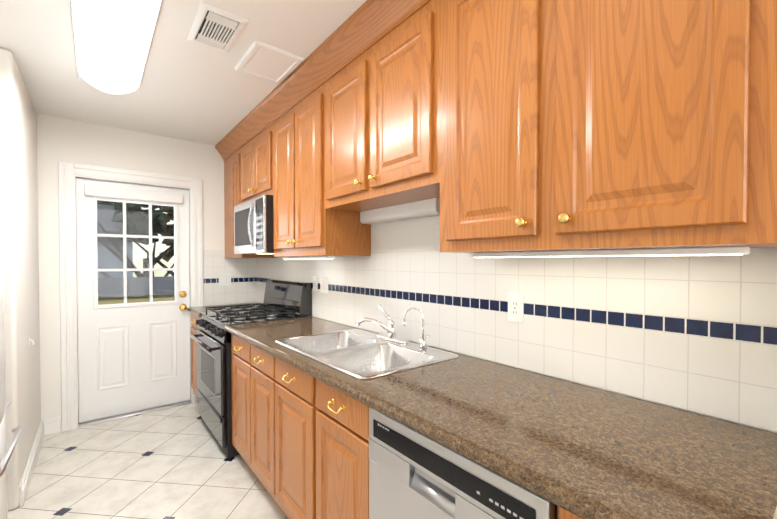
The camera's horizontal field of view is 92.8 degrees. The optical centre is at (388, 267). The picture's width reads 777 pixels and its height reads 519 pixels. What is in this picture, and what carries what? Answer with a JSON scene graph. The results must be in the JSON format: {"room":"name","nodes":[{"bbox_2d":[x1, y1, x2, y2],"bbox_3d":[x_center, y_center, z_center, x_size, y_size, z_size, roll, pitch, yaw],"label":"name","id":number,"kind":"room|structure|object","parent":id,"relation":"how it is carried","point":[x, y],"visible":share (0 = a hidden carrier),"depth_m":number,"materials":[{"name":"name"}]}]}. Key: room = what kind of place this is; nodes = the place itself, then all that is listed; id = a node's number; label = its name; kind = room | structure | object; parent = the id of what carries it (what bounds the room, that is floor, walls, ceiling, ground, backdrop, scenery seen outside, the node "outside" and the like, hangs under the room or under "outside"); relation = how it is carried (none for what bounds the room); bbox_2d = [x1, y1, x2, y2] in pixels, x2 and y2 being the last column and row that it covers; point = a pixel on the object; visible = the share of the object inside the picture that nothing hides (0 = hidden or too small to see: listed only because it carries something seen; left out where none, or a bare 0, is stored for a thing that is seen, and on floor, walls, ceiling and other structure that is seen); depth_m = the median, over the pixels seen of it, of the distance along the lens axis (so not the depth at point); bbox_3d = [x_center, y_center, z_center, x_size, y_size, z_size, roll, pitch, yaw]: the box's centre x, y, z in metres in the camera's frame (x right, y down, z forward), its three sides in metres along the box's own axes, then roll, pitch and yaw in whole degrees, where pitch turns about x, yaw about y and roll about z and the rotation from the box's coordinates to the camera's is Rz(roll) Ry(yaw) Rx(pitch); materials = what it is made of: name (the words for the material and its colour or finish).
{"room":"kitchen","nodes":[
{"label":"kitchen","id":0,"kind":"room"},
{"bbox_2d":[7,403,287,518],"bbox_3d":[-0.484,1.365,0.692,2.850,0.080,6.360,-1,1,-39],"label":"floor","id":1,"kind":"structure","parent":0,"point":[172,463],"depth_m":2.30,"materials":[{"name":"tile"}]},
{"bbox_2d":[0,177,22,518],"bbox_3d":[-1.954,0.426,1.374,0.796,1.776,0.880,-1,1,-39],"label":"refrigerator","id":2,"kind":"object","parent":1,"relation":"on","point":[5,454],"visible":1,"depth_m":1.69,"materials":[{"name":"white"}]},
{"bbox_2d":[190,312,199,397],"bbox_3d":[-1.461,0.850,3.469,0.625,0.868,0.487,-1,1,-39],"label":"base cabinet","id":3,"kind":"object","parent":1,"relation":"on","point":[194,327],"depth_m":3.33,"materials":[{"name":"brown wood"}]},
{"bbox_2d":[231,334,245,461],"bbox_3d":[-0.689,0.864,2.499,0.625,0.868,0.446,-1,1,-39],"label":"base cabinet","id":4,"kind":"object","parent":1,"relation":"on","point":[238,346],"depth_m":2.30,"materials":[{"name":"brown wood"}]},
{"bbox_2d":[190,279,311,458],"bbox_3d":[-1.112,0.706,2.939,0.725,1.172,0.762,-1,1,-39],"label":"stove","id":5,"kind":"object","parent":1,"relation":"on","point":[285,299],"visible":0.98,"depth_m":2.75,"materials":[{"name":"black"}]},
{"bbox_2d":[246,342,269,493],"bbox_3d":[-0.438,0.869,2.183,0.625,0.868,0.360,-1,1,-39],"label":"base cabinet","id":6,"kind":"object","parent":1,"relation":"on","point":[257,360],"depth_m":2.03,"materials":[{"name":"brown wood"}]},
{"bbox_2d":[270,355,309,518],"bbox_3d":[-0.194,0.873,1.877,0.625,0.868,0.424,-1,1,-39],"label":"base cabinet","id":7,"kind":"object","parent":1,"relation":"on","point":[300,441],"depth_m":1.70,"materials":[{"name":"brown wood"}]},
{"bbox_2d":[310,376,368,518],"bbox_3d":[0.061,0.878,1.557,0.625,0.868,0.394,-1,1,-39],"label":"base cabinet","id":8,"kind":"object","parent":1,"relation":"on","point":[339,422],"depth_m":1.37,"materials":[{"name":"brown wood"}]},
{"bbox_2d":[369,407,556,518],"bbox_3d":[0.370,0.884,1.160,0.634,0.865,0.604,-1,1,-39],"label":"dishwasher","id":9,"kind":"object","parent":1,"relation":"on","point":[413,474],"visible":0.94,"depth_m":0.98,"materials":[{"name":"silver metal"}]},
{"bbox_2d":[557,506,581,518],"bbox_3d":[0.653,0.889,0.813,0.625,0.868,0.283,-1,1,-39],"label":"base cabinet","id":10,"kind":"object","parent":1,"relation":"on","point":[562,513],"depth_m":0.70,"materials":[{"name":"brown wood"}]},
{"bbox_2d":[187,303,776,518],"bbox_3d":[-0.447,0.413,2.165,0.644,0.040,3.780,-1,1,-39],"label":"countertop","id":11,"kind":"structure","parent":10,"relation":"on","point":[582,451],"depth_m":0.91,"materials":[{"name":"stone"}]},
{"bbox_2d":[275,329,457,378],"bbox_3d":[-0.145,0.474,1.818,0.540,0.172,0.840,-1,1,-39],"label":"sink","id":12,"kind":"object","parent":11,"relation":"in","point":[360,354],"visible":0.54,"depth_m":1.81,"materials":[{"name":"metal"}]},
{"bbox_2d":[356,305,408,343],"bbox_3d":[-0.033,0.295,1.939,0.173,0.182,0.265,-1,1,-39],"label":"faucet","id":13,"kind":"object","parent":12,"relation":"on","point":[390,328],"visible":1,"depth_m":1.96,"materials":[{"name":"silver metal"}]},
{"bbox_2d":[403,307,429,348],"bbox_3d":[0.136,0.291,1.785,0.101,0.195,0.097,-1,1,-39],"label":"faucet","id":14,"kind":"object","parent":11,"relation":"on","point":[423,343],"visible":1,"depth_m":1.78,"materials":[{"name":"silver metal"}]},
{"bbox_2d":[0,0,366,145],"bbox_3d":[-0.484,-1.166,0.654,2.850,0.098,6.360,-1,1,-39],"label":"ceiling","id":15,"kind":"structure","parent":0,"point":[193,91],"depth_m":2.10,"materials":[{"name":"paint"}]},
{"bbox_2d":[70,0,162,93],"bbox_3d":[-1.367,-1.104,1.838,0.308,0.094,1.278,-1,1,-39],"label":"fluorescent ceiling light","id":16,"kind":"object","parent":15,"relation":"attached to","point":[112,41],"visible":1,"depth_m":1.75,"materials":[{"name":"white plastic"}]},
{"bbox_2d":[186,2,248,52],"bbox_3d":[-0.834,-1.144,1.795,0.202,0.014,0.340,-1,1,-39],"label":"ceiling vent","id":17,"kind":"object","parent":15,"relation":"in","point":[213,27],"visible":1,"depth_m":1.77,"materials":[{"name":"white plastic"}]},
{"bbox_2d":[0,48,776,510],"bbox_3d":[-0.484,0.095,0.673,2.850,2.460,6.360,-1,1,-39],"label":"wall","id":18,"kind":"structure","parent":0,"point":[696,334],"depth_m":1.76,"materials":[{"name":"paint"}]},
{"bbox_2d":[19,417,60,506],"bbox_3d":[-2.291,1.240,2.460,0.113,0.118,1.060,-1,1,-39],"label":"baseboard","id":19,"kind":"structure","parent":18,"relation":"attached to","point":[50,426],"depth_m":2.47,"materials":[{"name":"white wood"}]},
{"bbox_2d":[58,161,202,431],"bbox_3d":[-2.210,0.230,3.261,1.020,2.115,0.161,-1,1,-39],"label":"door frame","id":20,"kind":"structure","parent":18,"relation":"attached to","point":[69,173],"depth_m":2.95,"materials":[{"name":"white painted wood"}]},
{"bbox_2d":[76,178,189,422],"bbox_3d":[-2.204,0.273,3.237,0.833,1.992,0.118,-1,1,-39],"label":"entry door","id":21,"kind":"structure","parent":18,"relation":"in","point":[133,357],"depth_m":3.21,"materials":[{"name":"white wood"}]},
{"bbox_2d":[219,274,230,285],"bbox_3d":[-1.612,0.126,3.647,0.116,0.114,0.010,-1,1,-39],"label":"double light switch","id":22,"kind":"object","parent":18,"relation":"attached to","point":[224,279],"visible":1,"depth_m":3.65,"materials":[{"name":"white plastic"}]},
{"bbox_2d":[219,140,230,257],"bbox_3d":[-1.408,-0.632,3.616,0.332,1.088,0.302,-1,1,-39],"label":"upper cabinet","id":23,"kind":"object","parent":18,"relation":"attached to","point":[222,147],"depth_m":3.57,"materials":[{"name":"brown wood"}]},
{"bbox_2d":[227,128,238,257],"bbox_3d":[-1.233,-0.629,3.396,0.332,1.088,0.259,-1,1,-39],"label":"upper cabinet","id":24,"kind":"object","parent":18,"relation":"attached to","point":[233,140],"depth_m":3.35,"materials":[{"name":"brown wood"}]},
{"bbox_2d":[239,104,266,257],"bbox_3d":[-0.927,-0.623,3.011,0.332,1.088,0.725,-1,1,-39],"label":"upper cabinet","id":25,"kind":"object","parent":18,"relation":"attached to","point":[253,134],"depth_m":2.92,"materials":[{"name":"brown wood"}]},
{"bbox_2d":[234,194,273,254],"bbox_3d":[-0.972,-0.313,2.992,0.433,0.412,0.711,-1,1,-39],"label":"microwave","id":26,"kind":"object","parent":25,"relation":"attached to","point":[253,226],"visible":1,"depth_m":2.74,"materials":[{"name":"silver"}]},
{"bbox_2d":[267,56,318,257],"bbox_3d":[-0.466,-0.615,2.432,0.332,1.088,0.756,-1,1,-39],"label":"upper cabinet","id":27,"kind":"object","parent":18,"relation":"attached to","point":[293,112],"depth_m":2.30,"materials":[{"name":"brown wood"}]},
{"bbox_2d":[282,256,333,259],"bbox_3d":[-0.537,-0.060,2.399,0.040,0.019,0.670,-1,1,-39],"label":"under-cabinet light","id":28,"kind":"object","parent":27,"relation":"attached to","point":[309,257],"visible":1,"depth_m":2.32,"materials":[{"name":"white plastic"}]},
{"bbox_2d":[313,276,317,290],"bbox_3d":[-0.559,0.126,2.815,0.008,0.114,0.070,-1,1,-39],"label":"electrical outlet","id":29,"kind":"object","parent":18,"relation":"attached to","point":[315,283],"visible":1,"depth_m":2.80,"materials":[{"name":"white plastic"}]},
{"bbox_2d":[320,277,327,292],"bbox_3d":[-0.473,0.132,2.706,0.010,0.114,0.116,-1,1,-39],"label":"double light switch","id":30,"kind":"object","parent":18,"relation":"attached to","point":[323,284],"visible":1,"depth_m":2.71,"materials":[{"name":"white plastic"}]},
{"bbox_2d":[319,0,430,256],"bbox_3d":[0.040,-0.605,1.797,0.332,1.088,0.868,-1,1,-39],"label":"upper cabinet","id":31,"kind":"object","parent":18,"relation":"attached to","point":[375,75],"depth_m":1.68,"materials":[{"name":"brown wood"}]},
{"bbox_2d":[360,198,439,223],"bbox_3d":[0.057,-0.289,1.973,0.082,0.069,0.620,-1,1,-39],"label":"under-cabinet light","id":32,"kind":"object","parent":31,"relation":"attached to","point":[419,209],"visible":0.93,"depth_m":1.90,"materials":[{"name":"white plastic"}]},
{"bbox_2d":[508,293,523,322],"bbox_3d":[0.506,0.163,1.477,0.008,0.114,0.070,-1,1,-39],"label":"outlet","id":33,"kind":"object","parent":18,"relation":"attached to","point":[515,307],"visible":1,"depth_m":1.47,"materials":[{"name":"white plastic"}]},
{"bbox_2d":[431,0,776,252],"bbox_3d":[0.583,-0.595,1.115,0.332,1.088,0.876,-1,1,-39],"label":"upper cabinet","id":34,"kind":"object","parent":18,"relation":"attached to","point":[523,125],"depth_m":0.92,"materials":[{"name":"brown wood"}]},
{"bbox_2d":[471,246,749,257],"bbox_3d":[0.572,-0.041,1.135,0.040,0.019,0.770,-1,1,-39],"label":"under-cabinet light","id":35,"kind":"object","parent":34,"relation":"attached to","point":[701,251],"visible":1,"depth_m":1.00,"materials":[{"name":"white plastic"}]},
{"label":"outside","id":36,"kind":"structure","parent":0,"visible":0},
{"bbox_3d":[-19.276,3.813,32.232,90.000,0.100,65.620,-1,1,-39],"label":"ground","id":37,"kind":"structure","parent":36,"visible":0},
{"bbox_2d":[97,204,132,277],"bbox_3d":[-14.931,0.777,12.396,10.750,6.548,6.800,-1,1,-39],"label":"house","id":38,"kind":"structure","parent":37,"relation":"on","point":[108,260],"depth_m":12.87,"materials":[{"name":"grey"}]},
{"bbox_2d":[97,200,173,277],"bbox_3d":[-11.508,-0.970,16.502,4.694,9.926,15.068,-1,1,-44],"label":"trees","id":39,"kind":"object","parent":37,"relation":"on","point":[141,221],"depth_m":11.06,"materials":[{"name":"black plant"}]},
{"bbox_2d":[98,276,174,304],"bbox_3d":[-5.161,2.164,8.050,12.600,3.903,5.500,-1,1,-39],"label":"lawn","id":40,"kind":"structure","parent":37,"relation":"on","point":[114,295],"depth_m":5.93,"materials":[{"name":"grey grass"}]}
]}

